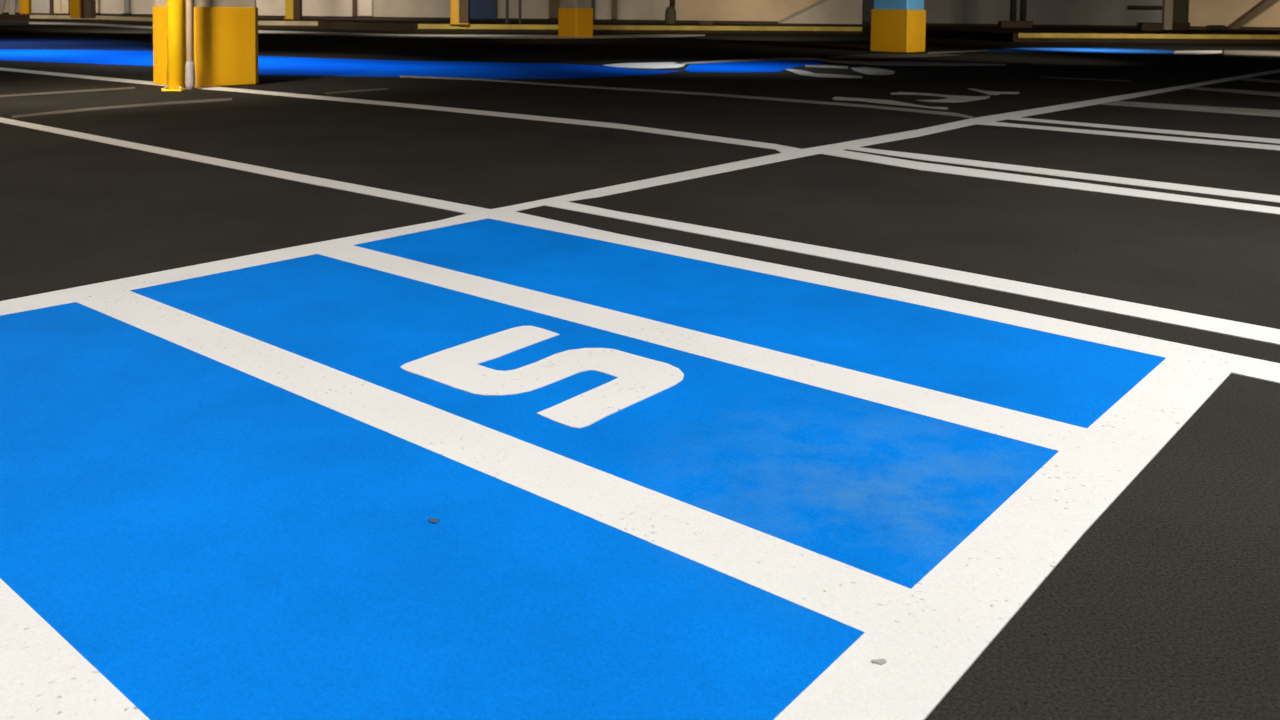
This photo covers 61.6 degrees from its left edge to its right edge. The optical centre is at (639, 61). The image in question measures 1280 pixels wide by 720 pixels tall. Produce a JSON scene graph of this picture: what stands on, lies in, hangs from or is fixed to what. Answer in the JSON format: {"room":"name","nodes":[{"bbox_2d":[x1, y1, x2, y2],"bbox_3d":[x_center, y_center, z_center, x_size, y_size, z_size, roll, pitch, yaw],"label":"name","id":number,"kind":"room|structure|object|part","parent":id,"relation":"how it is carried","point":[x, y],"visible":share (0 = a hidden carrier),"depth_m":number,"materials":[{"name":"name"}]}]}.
{"room":"parking garage","nodes":[
{"label":"parking garage","id":0,"kind":"room"},
{"bbox_2d":[0,21,1279,719],"bbox_3d":[0.001,-0.100,20.120,120.000,0.200,52.200,1,3,0],"label":"floor","id":1,"kind":"structure","parent":0,"point":[1167,607],"depth_m":4.57,"materials":[{"name":"asphalt"}]},
{"bbox_2d":[0,87,134,96],"bbox_3d":[-5.157,0.276,9.313,0.200,0.003,1.829,2,3,30],"label":"faded line","id":2,"kind":"object","parent":1,"relation":"on","point":[120,88],"visible":1,"depth_m":9.50,"materials":[{"name":"white paint"}]},
{"bbox_2d":[0,578,149,719],"bbox_3d":[-1.225,0.705,1.609,2.218,0.003,0.473,3,3,34],"label":"parking line","id":3,"kind":"object","parent":1,"relation":"on","point":[43,676],"visible":1,"depth_m":1.26,"materials":[{"name":"white paint"}]},
{"bbox_2d":[0,35,152,49],"bbox_3d":[-12.533,-0.442,22.046,3.759,0.002,11.668,-1,3,-34],"label":"strip","id":4,"kind":"object","parent":1,"relation":"on","point":[6,41],"visible":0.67,"depth_m":20.35,"materials":[{"name":"blue paint"}]},
{"bbox_2d":[12,98,231,117],"bbox_3d":[-3.903,0.346,8.207,0.305,0.003,1.936,2,3,31],"label":"faded line","id":5,"kind":"object","parent":1,"relation":"on","point":[221,99],"visible":1,"depth_m":8.20,"materials":[{"name":"white paint"}]},
{"bbox_2d":[161,0,186,90],"bbox_3d":[-4.250,-1.377,9.791,0.240,3.280,0.343,1,3,0],"label":"pole","id":6,"kind":"object","parent":1,"relation":"on","point":[175,9],"visible":0.92,"depth_m":9.87,"materials":[{"name":"yellow metal"}]},
{"bbox_3d":[-4.269,0.253,9.870,0.240,0.016,0.340,1,3,0],"label":"foot plate","id":7,"kind":"part","parent":6,"relation":"part of","materials":[{"name":"yellow paint"}]},
{"bbox_2d":[185,0,195,89],"bbox_3d":[-4.134,-1.378,9.828,0.090,3.280,0.090,1,3,0],"label":"conduit","id":8,"kind":"object","parent":1,"relation":"on","point":[190,82],"visible":1,"depth_m":9.86,"materials":[{"name":"beige paint"}]},
{"bbox_2d":[153,0,258,87],"bbox_3d":[-4.250,-1.424,10.482,0.760,3.296,0.760,3,4,40],"label":"square column","id":9,"kind":"structure","parent":1,"relation":"on","point":[225,31],"depth_m":10.33,"materials":[{"name":"paint"}]},
{"bbox_3d":[-4.499,-0.147,10.264,0.630,0.760,0.029,3,4,40],"label":"guard plate","id":10,"kind":"part","parent":9,"relation":"part of","materials":[{"name":"yellow metal"}]},
{"bbox_3d":[-3.984,-0.144,10.311,0.029,0.760,0.630,3,4,40],"label":"guard plate","id":11,"kind":"part","parent":9,"relation":"part of","materials":[{"name":"yellow metal"}]},
{"bbox_3d":[-4.030,-0.170,10.825,0.630,0.760,0.029,3,4,40],"label":"guard plate","id":12,"kind":"part","parent":9,"relation":"part of","materials":[{"name":"yellow metal"}]},
{"bbox_2d":[0,117,488,213],"bbox_3d":[-3.126,0.453,6.227,6.467,0.003,0.132,3,4,39],"label":"parking line","id":13,"kind":"object","parent":1,"relation":"on","point":[430,202],"visible":1,"depth_m":5.08,"materials":[{"name":"white paint"}]},
{"bbox_2d":[0,49,679,78],"bbox_3d":[-6.133,-0.011,14.872,13.325,0.002,4.104,2,3,20],"label":"blue floor marking","id":14,"kind":"object","parent":1,"relation":"on","point":[267,65],"visible":0.82,"depth_m":13.99,"materials":[{"name":"paint"}]},
{"bbox_2d":[325,88,387,93],"bbox_3d":[-2.627,0.274,9.952,0.155,0.003,0.862,3,3,34],"label":"faded line","id":15,"kind":"object","parent":1,"relation":"on","point":[380,88],"visible":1,"depth_m":9.99,"materials":[{"name":"white paint"}]},
{"bbox_2d":[29,22,704,37],"bbox_3d":[-11.742,-0.977,32.962,26.796,0.003,8.792,2,3,17],"label":"faded line","id":16,"kind":"object","parent":1,"relation":"on","point":[60,23],"visible":0.75,"depth_m":29.41,"materials":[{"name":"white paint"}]},
{"bbox_2d":[0,67,799,152],"bbox_3d":[-4.418,0.232,10.379,13.632,0.003,0.532,3,4,38],"label":"parking line","id":17,"kind":"object","parent":1,"relation":"on","point":[781,148],"visible":0.93,"depth_m":8.05,"materials":[{"name":"white paint"}]},
{"bbox_2d":[0,302,864,719],"bbox_3d":[-0.836,0.697,1.865,2.365,0.002,0.678,3,4,39],"label":"blue painted area","id":18,"kind":"object","parent":1,"relation":"on","point":[217,540],"visible":1,"depth_m":1.51,"materials":[{"name":"paint"}]},
{"bbox_2d":[428,518,439,523],"bbox_3d":[-0.321,0.712,1.662,0.019,0.004,0.013,2,3,24],"label":"tar stain","id":19,"kind":"object","parent":18,"relation":"on","point":[431,520],"visible":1,"depth_m":1.66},
{"bbox_2d":[77,291,909,631],"bbox_3d":[-0.566,0.685,2.170,2.330,0.003,0.146,3,4,40],"label":"parking line","id":20,"kind":"object","parent":1,"relation":"on","point":[856,598],"visible":1,"depth_m":1.83,"materials":[{"name":"white paint"}]},
{"bbox_2d":[558,0,592,36],"bbox_3d":[-1.732,-2.318,29.049,0.680,3.296,0.680,3,4,40],"label":"square column","id":21,"kind":"structure","parent":1,"relation":"on","point":[575,17],"depth_m":28.86,"materials":[{"name":"yellow paint"}]},
{"bbox_3d":[-1.955,-1.050,28.862,0.660,0.775,0.029,3,4,40],"label":"guard plate","id":22,"kind":"part","parent":21,"relation":"part of","materials":[{"name":"yellow metal"}]},
{"bbox_3d":[-1.497,-1.047,28.903,0.029,0.775,0.660,3,4,40],"label":"guard plate","id":23,"kind":"part","parent":21,"relation":"part of","materials":[{"name":"yellow metal"}]},
{"bbox_2d":[130,254,1058,588],"bbox_3d":[-0.329,0.674,2.457,2.329,0.002,0.612,3,4,39],"label":"strip","id":24,"kind":"object","parent":1,"relation":"on","point":[886,492],"visible":1,"depth_m":2.06,"materials":[{"name":"paint"}]},
{"bbox_2d":[400,326,683,428],"bbox_3d":[-0.202,0.679,2.361,0.553,0.004,0.418,3,4,38],"label":"painted number","id":25,"kind":"object","parent":24,"relation":"on","point":[639,378],"visible":1,"depth_m":2.34,"materials":[{"name":"white paint"}]},
{"bbox_2d":[0,69,1279,315],"bbox_3d":[5.424,0.307,11.160,0.383,0.003,23.013,3,4,41],"label":"parking line","id":26,"kind":"object","parent":1,"relation":"on","point":[70,295],"visible":1,"depth_m":4.01,"materials":[{"name":"white paint"}]},
{"bbox_2d":[604,62,685,68],"bbox_3d":[0.204,0.049,15.119,1.116,0.005,1.790,2,3,27],"label":"worn patch","id":27,"kind":"object","parent":1,"relation":"on","point":[651,65],"visible":1,"depth_m":14.91,"materials":[{"name":"white paint"}]},
{"bbox_2d":[400,75,973,118],"bbox_3d":[0.014,0.287,10.286,6.702,0.005,0.588,3,4,37],"label":"parking line","id":28,"kind":"object","parent":1,"relation":"on","point":[551,84],"visible":1,"depth_m":9.88,"materials":[{"name":"white paint"}]},
{"bbox_2d":[318,245,1086,450],"bbox_3d":[-0.096,0.661,2.754,2.356,0.003,0.150,3,4,40],"label":"parking line","id":29,"kind":"object","parent":1,"relation":"on","point":[1024,427],"visible":1,"depth_m":2.47,"materials":[{"name":"white paint"}]},
{"bbox_2d":[684,60,822,71],"bbox_3d":[1.578,0.056,15.324,1.642,0.002,4.100,2,3,25],"label":"strip","id":30,"kind":"object","parent":1,"relation":"on","point":[745,66],"visible":1,"depth_m":15.08,"materials":[{"name":"paint"}]},
{"bbox_2d":[354,218,1165,427],"bbox_3d":[0.146,0.650,3.050,2.373,0.002,0.613,3,4,40],"label":"strip","id":31,"kind":"object","parent":1,"relation":"on","point":[1073,381],"visible":1,"depth_m":2.77,"materials":[{"name":"paint"}]},
{"bbox_2d":[785,65,894,77],"bbox_3d":[2.656,0.126,14.146,1.422,0.005,2.813,1,3,0],"label":"painted marking","id":32,"kind":"object","parent":1,"relation":"on","point":[866,70],"depth_m":13.88,"materials":[{"name":"paint"}]},
{"bbox_2d":[678,58,1005,65],"bbox_3d":[2.998,-0.004,16.821,5.250,0.005,2.261,0,3,-6],"label":"worn patch","id":33,"kind":"object","parent":1,"relation":"on","point":[903,63],"visible":1,"depth_m":16.46,"materials":[{"name":"paint"}]},
{"bbox_2d":[489,211,1279,383],"bbox_3d":[0.541,0.648,3.174,2.888,0.003,0.166,3,4,41],"label":"parking line","id":34,"kind":"object","parent":1,"relation":"on","point":[1250,367],"visible":1,"depth_m":2.91,"materials":[{"name":"white paint"}]},
{"bbox_2d":[827,54,950,57],"bbox_3d":[4.391,-0.099,19.082,3.434,0.003,1.132,-2,4,-38],"label":"worn patch","id":35,"kind":"object","parent":1,"relation":"on","point":[863,55],"visible":1,"depth_m":19.04,"materials":[{"name":"white paint"}]},
{"bbox_2d":[870,0,925,52],"bbox_3d":[5.102,-1.843,21.089,0.800,3.296,0.800,3,4,40],"label":"square column","id":36,"kind":"structure","parent":1,"relation":"on","point":[896,25],"depth_m":20.85,"materials":[{"name":"yellow paint"}]},
{"bbox_3d":[4.841,-0.598,20.855,0.607,0.825,0.512,1,3,0],"label":"guard plate","id":37,"kind":"part","parent":36,"relation":"part of","materials":[{"name":"yellow metal"}]},
{"bbox_3d":[5.384,-0.594,20.904,0.029,0.825,0.780,3,4,40],"label":"guard plate","id":38,"kind":"part","parent":36,"relation":"part of","materials":[{"name":"yellow metal"}]},
{"bbox_2d":[544,201,1279,344],"bbox_3d":[0.735,0.637,3.428,2.874,0.003,0.153,3,4,42],"label":"parking line","id":39,"kind":"object","parent":1,"relation":"on","point":[1174,317],"visible":1,"depth_m":3.18,"materials":[{"name":"white paint"}]},
{"bbox_2d":[832,88,1019,109],"bbox_3d":[2.718,0.325,10.169,1.236,0.003,2.555,3,3,34],"label":"painted marking","id":40,"kind":"object","parent":1,"relation":"on","point":[952,98],"depth_m":9.77,"materials":[{"name":"paint"}]},
{"bbox_2d":[928,49,987,53],"bbox_3d":[6.460,-0.201,21.624,0.372,0.003,3.255,3,4,43],"label":"faded line","id":41,"kind":"object","parent":1,"relation":"on","point":[987,49],"visible":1,"depth_m":21.55,"materials":[{"name":"white paint"}]},
{"bbox_2d":[774,358,1230,719],"bbox_3d":[0.666,0.721,1.727,0.143,0.003,1.891,3,4,40],"label":"parking line","id":42,"kind":"object","parent":1,"relation":"on","point":[928,640],"visible":1,"depth_m":1.53,"materials":[{"name":"white paint"}]},
{"bbox_2d":[871,659,886,664],"bbox_3d":[0.293,0.737,1.313,0.018,0.004,0.010,0,3,-6],"label":"tar stain","id":43,"kind":"object","parent":42,"relation":"on","point":[876,661],"visible":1,"depth_m":1.31,"materials":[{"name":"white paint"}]},
{"bbox_2d":[820,150,1279,214],"bbox_3d":[1.972,0.573,5.016,0.300,0.003,2.776,-2,4,-42],"label":"parking line","id":44,"kind":"object","parent":1,"relation":"on","point":[916,165],"visible":1,"depth_m":5.05,"materials":[{"name":"white paint"}]},
{"bbox_2d":[848,147,1279,202],"bbox_3d":[2.180,0.563,5.263,2.724,0.003,0.195,3,4,45],"label":"parking line","id":45,"kind":"object","parent":1,"relation":"on","point":[1112,179],"visible":1,"depth_m":5.25,"materials":[{"name":"white paint"}]},
{"bbox_2d":[988,47,1173,53],"bbox_3d":[9.475,-0.227,22.843,5.029,0.002,3.222,-1,3,-23],"label":"strip","id":46,"kind":"object","parent":1,"relation":"on","point":[1099,50],"visible":1,"depth_m":22.82,"materials":[{"name":"paint"}]},
{"bbox_2d":[978,121,1279,149],"bbox_3d":[3.429,0.497,6.869,2.585,0.003,0.270,3,4,43],"label":"parking line","id":47,"kind":"object","parent":1,"relation":"on","point":[1168,138],"visible":1,"depth_m":6.99,"materials":[{"name":"white paint"}]},
{"bbox_2d":[1008,117,1279,143],"bbox_3d":[3.696,0.485,7.186,2.538,0.003,0.264,3,4,44],"label":"parking line","id":48,"kind":"object","parent":1,"relation":"on","point":[1246,138],"visible":1,"depth_m":7.34,"materials":[{"name":"white paint"}]},
{"bbox_2d":[1101,101,1279,116],"bbox_3d":[5.012,0.417,8.845,2.297,0.003,0.864,3,4,36],"label":"parking line","id":49,"kind":"object","parent":1,"relation":"on","point":[1230,110],"visible":1,"depth_m":9.12,"materials":[{"name":"white paint"}]},
{"bbox_2d":[1173,50,1221,54],"bbox_3d":[11.869,-0.198,22.823,0.902,0.003,3.402,2,3,28],"label":"worn patch","id":50,"kind":"object","parent":1,"relation":"on","point":[1209,51],"visible":1,"depth_m":22.60,"materials":[{"name":"white paint"}]},
{"bbox_2d":[1185,87,1279,95],"bbox_3d":[6.659,0.341,10.774,0.705,0.003,2.394,-1,3,-30],"label":"parking line","id":51,"kind":"object","parent":1,"relation":"on","point":[1195,88],"visible":1,"depth_m":11.22,"materials":[{"name":"white paint"}]},
{"bbox_2d":[1224,50,1279,58],"bbox_3d":[14.019,-0.161,22.581,3.231,0.003,6.966,3,3,35],"label":"worn patch","id":52,"kind":"object","parent":1,"relation":"on","point":[1233,53],"visible":1,"depth_m":21.93,"materials":[{"name":"white paint"}]},
{"bbox_2d":[1236,78,1279,82],"bbox_3d":[7.937,0.276,12.371,0.586,0.003,2.612,0,3,-16],"label":"parking line","id":53,"kind":"object","parent":1,"relation":"on","point":[1245,79],"visible":1,"depth_m":13.15,"materials":[{"name":"white paint"}]},
{"bbox_2d":[3,0,1279,26],"bbox_3d":[0.000,-3.092,45.052,65.372,3.300,0.300,1,3,0],"label":"wall","id":54,"kind":"structure","parent":0,"point":[1047,12],"depth_m":44.94,"materials":[{"name":"white paint"}]},
{"bbox_2d":[31,0,54,14],"bbox_3d":[-24.732,-2.771,44.502,0.895,1.660,0.460,1,3,0],"label":"wall panel","id":55,"kind":"object","parent":54,"relation":"attached to","point":[38,7],"visible":1,"depth_m":44.33,"materials":[{"name":"beige paint"}]},
{"bbox_3d":[-24.770,-2.767,44.316,0.754,1.550,0.030,1,3,0],"label":"door","id":56,"kind":"part","parent":55,"relation":"part of","materials":[{"name":"grey paint"}]},
{"bbox_2d":[54,0,69,14],"bbox_3d":[-23.933,-2.762,44.505,0.613,1.660,0.354,1,3,0],"label":"wall panel","id":57,"kind":"object","parent":54,"relation":"attached to","point":[61,7],"visible":0.8,"depth_m":44.37,"materials":[{"name":"beige paint"}]},
{"bbox_2d":[96,0,99,14],"bbox_3d":[-22.777,-3.453,44.774,0.339,3.040,0.155,1,3,0],"label":"pilaster","id":58,"kind":"object","parent":54,"relation":"attached to","point":[97,1],"visible":0.32,"depth_m":44.78,"materials":[{"name":"beige paint"}]},
{"bbox_2d":[123,0,130,15],"bbox_3d":[-21.424,-3.437,44.774,0.234,3.040,0.155,1,3,0],"label":"pilaster","id":59,"kind":"object","parent":54,"relation":"attached to","point":[126,2],"visible":1,"depth_m":44.78,"materials":[{"name":"white paint"}]},
{"bbox_2d":[30,15,317,25],"bbox_3d":[-17.446,-1.514,38.992,15.646,0.145,1.618,3,3,35],"label":"band","id":60,"kind":"object","parent":54,"relation":"attached to","point":[296,23],"visible":0.69,"depth_m":40.48,"materials":[{"name":"paint"}]},
{"bbox_2d":[352,0,356,17],"bbox_3d":[-11.909,-3.327,44.774,0.192,3.040,0.155,1,3,0],"label":"pilaster","id":61,"kind":"object","parent":54,"relation":"attached to","point":[354,2],"visible":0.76,"depth_m":44.78,"materials":[{"name":"brown paint"}]},
{"bbox_2d":[359,0,372,17],"bbox_3d":[-11.448,-3.321,44.774,0.569,3.040,0.155,1,3,0],"label":"pilaster","id":62,"kind":"object","parent":54,"relation":"attached to","point":[365,6],"visible":0.86,"depth_m":44.77,"materials":[{"name":"white paint"}]},
{"bbox_2d":[470,0,496,19],"bbox_3d":[-6.572,-2.836,44.818,1.173,2.180,0.160,1,3,0],"label":"service door","id":63,"kind":"structure","parent":54,"relation":"in","point":[479,9],"depth_m":44.83,"materials":[{"name":"blue paint"}]},
{"bbox_3d":[-6.021,-2.831,44.838,0.071,2.180,0.120,1,3,0],"label":"frame","id":64,"kind":"part","parent":63,"relation":"part of","materials":[{"name":"grey paint"}]},
{"bbox_2d":[549,0,559,20],"bbox_3d":[-3.485,-3.229,44.774,0.611,3.040,0.155,1,3,0],"label":"pilaster","id":65,"kind":"object","parent":54,"relation":"attached to","point":[554,5],"visible":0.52,"depth_m":44.77,"materials":[{"name":"green paint"}]},
{"bbox_2d":[591,0,594,20],"bbox_3d":[-1.986,-3.212,44.774,0.255,3.040,0.155,1,3,0],"label":"pilaster","id":66,"kind":"object","parent":54,"relation":"attached to","point":[593,1],"visible":0.44,"depth_m":44.77,"materials":[{"name":"grey paint"}]},
{"bbox_2d":[612,0,616,20],"bbox_3d":[-1.054,-3.201,44.774,0.234,3.040,0.155,1,3,0],"label":"pilaster","id":67,"kind":"object","parent":54,"relation":"attached to","point":[614,2],"visible":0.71,"depth_m":44.77,"materials":[{"name":"green paint"}]},
{"bbox_2d":[0,14,1279,42],"bbox_3d":[0.638,-1.168,37.312,71.596,0.240,16.551,1,3,0],"label":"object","id":68,"kind":"structure","parent":54,"relation":"attached to","point":[969,32],"depth_m":34.93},
{"bbox_2d":[0,0,4,13],"bbox_3d":[-26.625,-2.713,44.701,0.725,1.480,0.090,1,3,0],"label":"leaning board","id":69,"kind":"object","parent":68,"relation":"on","point":[2,2],"visible":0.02,"depth_m":44.70,"materials":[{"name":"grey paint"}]},
{"bbox_2d":[9,0,15,13],"bbox_3d":[-26.122,-2.707,44.701,0.309,1.480,0.090,1,3,0],"label":"leaning board","id":70,"kind":"object","parent":68,"relation":"on","point":[12,2],"visible":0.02,"depth_m":44.70,"materials":[{"name":"grey paint"}]},
{"bbox_2d":[19,0,30,14],"bbox_3d":[-25.463,-3.278,44.457,0.431,2.660,0.400,1,3,0],"label":"post","id":71,"kind":"object","parent":68,"relation":"on","point":[24,5],"visible":1,"depth_m":44.37,"materials":[{"name":"yellow paint"}]},
{"bbox_2d":[70,0,95,18],"bbox_3d":[-18.668,-2.774,35.917,0.702,2.660,0.350,1,3,0],"label":"post","id":72,"kind":"object","parent":68,"relation":"on","point":[78,8],"visible":1,"depth_m":35.80,"materials":[{"name":"yellow paint"}]},
{"bbox_3d":[-18.860,-2.776,35.917,0.318,2.660,0.350,1,3,0],"label":"post","id":73,"kind":"part","parent":72,"relation":"part of","materials":[{"name":"yellow paint"}]},
{"bbox_3d":[-18.626,-2.775,35.942,0.150,2.660,0.200,1,3,0],"label":"panel","id":74,"kind":"part","parent":72,"relation":"part of","materials":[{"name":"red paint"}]},
{"bbox_3d":[-18.434,-2.772,35.917,0.234,2.660,0.350,1,3,0],"label":"post","id":75,"kind":"part","parent":72,"relation":"part of","materials":[{"name":"green paint"}]},
{"bbox_2d":[284,0,301,18],"bbox_3d":[-12.878,-2.901,39.807,0.575,2.660,0.350,1,3,0],"label":"post","id":76,"kind":"object","parent":68,"relation":"on","point":[293,8],"visible":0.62,"depth_m":39.76,"materials":[{"name":"paint"}]},
{"bbox_3d":[-12.711,-2.901,39.857,0.241,2.660,0.250,1,3,0],"label":"panel","id":77,"kind":"part","parent":76,"relation":"part of","materials":[{"name":"brown paint"}]},
{"bbox_2d":[449,0,469,24],"bbox_3d":[-5.468,-2.456,32.591,0.580,2.660,0.380,1,3,0],"label":"post","id":78,"kind":"object","parent":68,"relation":"on","point":[460,9],"visible":1,"depth_m":32.52,"materials":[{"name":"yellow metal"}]},
{"bbox_3d":[-5.483,-1.147,32.656,0.580,0.040,0.380,1,3,0],"label":"plate","id":79,"kind":"part","parent":78,"relation":"part of","materials":[{"name":"yellow metal"}]},
{"bbox_3d":[-5.332,-2.455,32.615,0.273,2.660,0.250,1,3,0],"label":"panel","id":80,"kind":"part","parent":78,"relation":"part of","materials":[{"name":"brown paint"}]},
{"bbox_2d":[504,0,522,22],"bbox_3d":[-4.278,-2.046,36.309,0.569,1.500,0.500,1,3,0],"label":"sign stand","id":81,"kind":"object","parent":68,"relation":"on","point":[507,1],"visible":0.69,"depth_m":36.27,"materials":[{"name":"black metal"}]},
{"bbox_3d":[-4.495,-1.728,36.315,0.102,0.860,0.080,1,3,0],"label":"leg","id":82,"kind":"part","parent":81,"relation":"part of","materials":[{"name":"black metal"}]},
{"bbox_3d":[-4.061,-1.723,36.315,0.088,0.860,0.080,1,3,0],"label":"leg","id":83,"kind":"part","parent":81,"relation":"part of","materials":[{"name":"black metal"}]},
{"bbox_2d":[665,0,675,23],"bbox_3d":[1.115,-2.629,38.617,0.412,2.560,0.412,1,3,0],"label":"bollard","id":84,"kind":"object","parent":68,"relation":"on","point":[670,13],"visible":0.97,"depth_m":38.52,"materials":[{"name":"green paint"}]},
{"bbox_2d":[699,21,712,24],"bbox_3d":[2.352,-1.383,38.214,0.499,0.140,0.240,1,3,0],"label":"block","id":85,"kind":"object","parent":68,"relation":"on","point":[701,22],"visible":1,"depth_m":38.10,"materials":[{"name":"brown paint"}]},
{"bbox_2d":[777,0,862,23],"bbox_3d":[7.489,-2.954,44.629,3.465,2.760,0.510,1,3,0],"label":"staircase","id":86,"kind":"structure","parent":68,"relation":"on","point":[824,11],"depth_m":44.45,"materials":[{"name":"grey concrete"}]},
{"bbox_2d":[998,0,1032,27],"bbox_3d":[13.627,-2.695,38.830,1.157,2.960,0.350,1,3,0],"label":"pipes","id":87,"kind":"object","parent":68,"relation":"on","point":[1012,23],"visible":0.96,"depth_m":38.76,"materials":[{"name":"grey metal"}]},
{"bbox_2d":[1137,23,1163,30],"bbox_3d":[16.942,-1.152,35.661,0.715,0.270,0.440,1,3,0],"label":"box","id":88,"kind":"object","parent":68,"relation":"on","point":[1140,26],"visible":0.99,"depth_m":35.47,"materials":[{"name":"brown paint"}]},
{"bbox_2d":[1162,0,1189,29],"bbox_3d":[19.215,-2.459,38.407,0.914,2.660,0.300,1,3,0],"label":"post","id":89,"kind":"object","parent":68,"relation":"on","point":[1175,13],"visible":0.93,"depth_m":38.38,"materials":[{"name":"paint"}]},
{"bbox_3d":[19.356,-2.598,38.425,0.598,2.380,0.150,1,3,0],"label":"panel","id":90,"kind":"part","parent":89,"relation":"part of","materials":[{"name":"green paint"}]},
{"bbox_2d":[1205,25,1227,29],"bbox_3d":[21.937,-1.302,40.852,0.762,0.170,0.240,1,3,0],"label":"block","id":91,"kind":"object","parent":68,"relation":"on","point":[1213,27],"visible":0.95,"depth_m":40.73,"materials":[{"name":"green paint"}]},
{"bbox_2d":[1227,0,1278,28],"bbox_3d":[26.041,-2.481,44.667,3.028,2.240,0.260,1,3,0],"label":"staircase","id":92,"kind":"structure","parent":68,"relation":"on","point":[1263,5],"depth_m":44.59,"materials":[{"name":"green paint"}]},
{"bbox_2d":[418,24,861,30],"bbox_3d":[0.458,-1.088,34.614,14.998,0.145,0.028,0,3,-17],"label":"band","id":93,"kind":"object","parent":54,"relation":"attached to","point":[420,26],"visible":1,"depth_m":34.55,"materials":[{"name":"yellow paint"}]},
{"bbox_2d":[2,12,1279,28],"bbox_3d":[-0.016,-1.711,44.956,65.372,0.070,0.050,1,3,0],"label":"baseboard","id":94,"kind":"structure","parent":54,"relation":"attached to","point":[2,12],"depth_m":44.93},
{"bbox_2d":[862,0,872,23],"bbox_3d":[9.693,-3.076,44.774,0.778,3.040,0.155,1,3,0],"label":"pilaster","id":95,"kind":"object","parent":54,"relation":"attached to","point":[867,5],"visible":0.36,"depth_m":44.77,"materials":[{"name":"grey paint"}]},
{"bbox_2d":[1128,5,1161,8],"bbox_3d":[21.162,-2.272,44.880,1.488,0.130,0.100,1,3,0],"label":"wall rail","id":96,"kind":"object","parent":54,"relation":"attached to","point":[1129,6],"visible":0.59,"depth_m":44.83,"materials":[{"name":"black metal"}]},
{"bbox_2d":[1018,33,1279,38],"bbox_3d":[16.302,-0.693,30.161,12.326,0.125,0.484,0,3,-8],"label":"band","id":97,"kind":"object","parent":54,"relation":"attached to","point":[1020,35],"visible":1,"depth_m":29.83,"materials":[{"name":"yellow paint"}]}
]}

